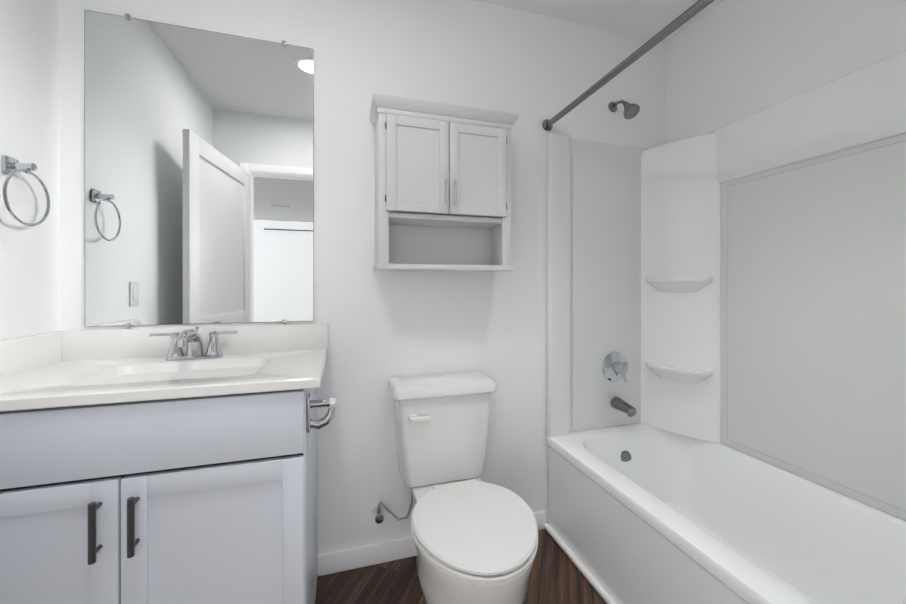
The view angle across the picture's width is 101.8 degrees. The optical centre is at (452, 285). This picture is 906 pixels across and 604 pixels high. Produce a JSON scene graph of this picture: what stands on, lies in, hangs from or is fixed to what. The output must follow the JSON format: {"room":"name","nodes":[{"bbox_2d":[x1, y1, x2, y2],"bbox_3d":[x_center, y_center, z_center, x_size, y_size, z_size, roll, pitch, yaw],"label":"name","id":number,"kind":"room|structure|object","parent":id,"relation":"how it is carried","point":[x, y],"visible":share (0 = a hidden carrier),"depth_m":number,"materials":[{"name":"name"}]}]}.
{"room":"bathroom","nodes":[
{"label":"bathroom","id":0,"kind":"room"},
{"bbox_2d":[0,0,59,339],"bbox_3d":[-1.160,-0.064,0.450,0.106,2.473,1.646,0,0,-16],"label":"wall","id":1,"kind":"structure","parent":0,"point":[29,134],"depth_m":1.14,"materials":[{"name":"white paint"}]},
{"bbox_2d":[2,155,49,225],"bbox_3d":[-1.257,-0.273,1.073,0.060,0.198,0.163,0,0,-16],"label":"towel ring","id":2,"kind":"object","parent":1,"relation":"attached to","point":[11,166],"visible":1,"depth_m":1.06,"materials":[{"name":"silver metal"}]},
{"bbox_2d":[59,0,665,553],"bbox_3d":[-0.112,-0.067,1.672,2.807,2.473,0.106,0,0,-16],"label":"wall","id":3,"kind":"structure","parent":0,"point":[533,70],"depth_m":1.58,"materials":[{"name":"white paint"}]},
{"bbox_2d":[84,10,313,327],"bbox_3d":[-0.915,-0.405,1.374,0.741,1.112,0.009,0,0,-16],"label":"mirror","id":4,"kind":"object","parent":3,"relation":"attached to","point":[199,176],"visible":1,"depth_m":1.36,"materials":[{"name":"grey mirror"}]},
{"bbox_2d":[318,510,545,575],"bbox_3d":[-0.050,1.128,1.630,1.031,0.084,0.014,0,0,-16],"label":"baseboard","id":5,"kind":"structure","parent":3,"relation":"attached to","point":[361,556],"depth_m":1.52,"materials":[{"name":"white paint"}]},
{"bbox_2d":[369,93,518,271],"bbox_3d":[-0.038,-0.385,1.525,0.590,0.647,0.214,0,0,-16],"label":"upper cabinet","id":6,"kind":"object","parent":3,"relation":"attached to","point":[442,187],"visible":1,"depth_m":1.47,"materials":[{"name":"grey paint"}]},
{"bbox_2d":[608,100,639,118],"bbox_3d":[0.846,-0.876,1.813,0.075,0.133,0.162,0,0,-16],"label":"shower head","id":7,"kind":"object","parent":3,"relation":"attached to","point":[631,110],"visible":1,"depth_m":1.77},
{"bbox_2d":[542,0,713,130],"bbox_3d":[0.674,-0.774,1.044,0.056,0.056,1.536,0,0,-16],"label":"shower rod","id":8,"kind":"object","parent":3,"relation":"attached to","point":[693,10],"visible":1,"depth_m":1.23,"materials":[{"name":"silver metal"}]},
{"bbox_2d":[315,529,606,603],"bbox_3d":[0.196,1.220,-1.675,4.110,0.088,6.706,0,0,-16],"label":"floor","id":9,"kind":"structure","parent":0,"point":[556,576],"depth_m":1.45,"materials":[{"name":"brown wood"}]},
{"bbox_2d":[0,323,327,603],"bbox_3d":[-0.853,0.658,1.128,0.867,1.026,0.521,0,0,-16],"label":"bathroom vanity","id":10,"kind":"object","parent":9,"relation":"on","point":[160,466],"visible":1,"depth_m":0.96,"materials":[{"name":"grey paint"}]},
{"bbox_2d":[306,393,335,432],"bbox_3d":[-0.387,0.372,1.087,0.081,0.102,0.053,0,0,-16],"label":"paper holder","id":11,"kind":"object","parent":10,"relation":"attached to","point":[325,420],"visible":1,"depth_m":1.08,"materials":[{"name":"silver metal"}]},
{"bbox_2d":[371,371,537,603],"bbox_3d":[-0.008,0.778,1.288,0.498,0.785,0.691,0,0,-16],"label":"toilet","id":12,"kind":"object","parent":9,"relation":"on","point":[475,536],"visible":1,"depth_m":1.27,"materials":[{"name":"white ceramic"}]},
{"bbox_2d":[544,423,905,603],"bbox_3d":[1.008,0.946,1.146,0.742,0.449,1.535,0,0,-16],"label":"bathtub","id":13,"kind":"object","parent":9,"relation":"on","point":[640,513],"visible":0.9,"depth_m":1.35,"materials":[{"name":"white plastic"}]},
{"bbox_2d":[547,50,905,519],"bbox_3d":[1.014,0.000,1.147,0.730,1.442,1.536,0,0,-16],"label":"tub surround","id":14,"kind":"object","parent":13,"relation":"on","point":[740,285],"visible":1,"depth_m":1.53,"materials":[{"name":"white plastic"}]},
{"bbox_2d":[602,351,627,381],"bbox_3d":[0.832,0.413,1.848,0.155,0.155,0.052,0,0,-16],"label":"tub valve","id":15,"kind":"object","parent":14,"relation":"attached to","point":[615,366],"visible":1,"depth_m":1.85,"materials":[{"name":"silver metal"}]},
{"bbox_2d":[611,397,636,416],"bbox_3d":[0.843,0.598,1.811,0.060,0.067,0.128,0,0,-16],"label":"tub spout","id":16,"kind":"object","parent":14,"relation":"attached to","point":[618,403],"visible":0.98,"depth_m":1.79,"materials":[{"name":"silver metal"}]},
{"bbox_2d":[478,0,723,43],"bbox_3d":[0.196,-1.341,-1.680,4.110,0.088,6.706,0,0,-16],"label":"ceiling","id":17,"kind":"structure","parent":0,"point":[646,19],"depth_m":1.76,"materials":[{"name":"white paint"}]},
{"bbox_2d":[666,0,905,520],"bbox_3d":[1.431,-0.066,1.214,0.106,2.473,1.646,0,0,-16],"label":"wall","id":18,"kind":"structure","parent":0,"point":[729,62],"depth_m":1.52,"materials":[{"name":"white paint"}]}
]}

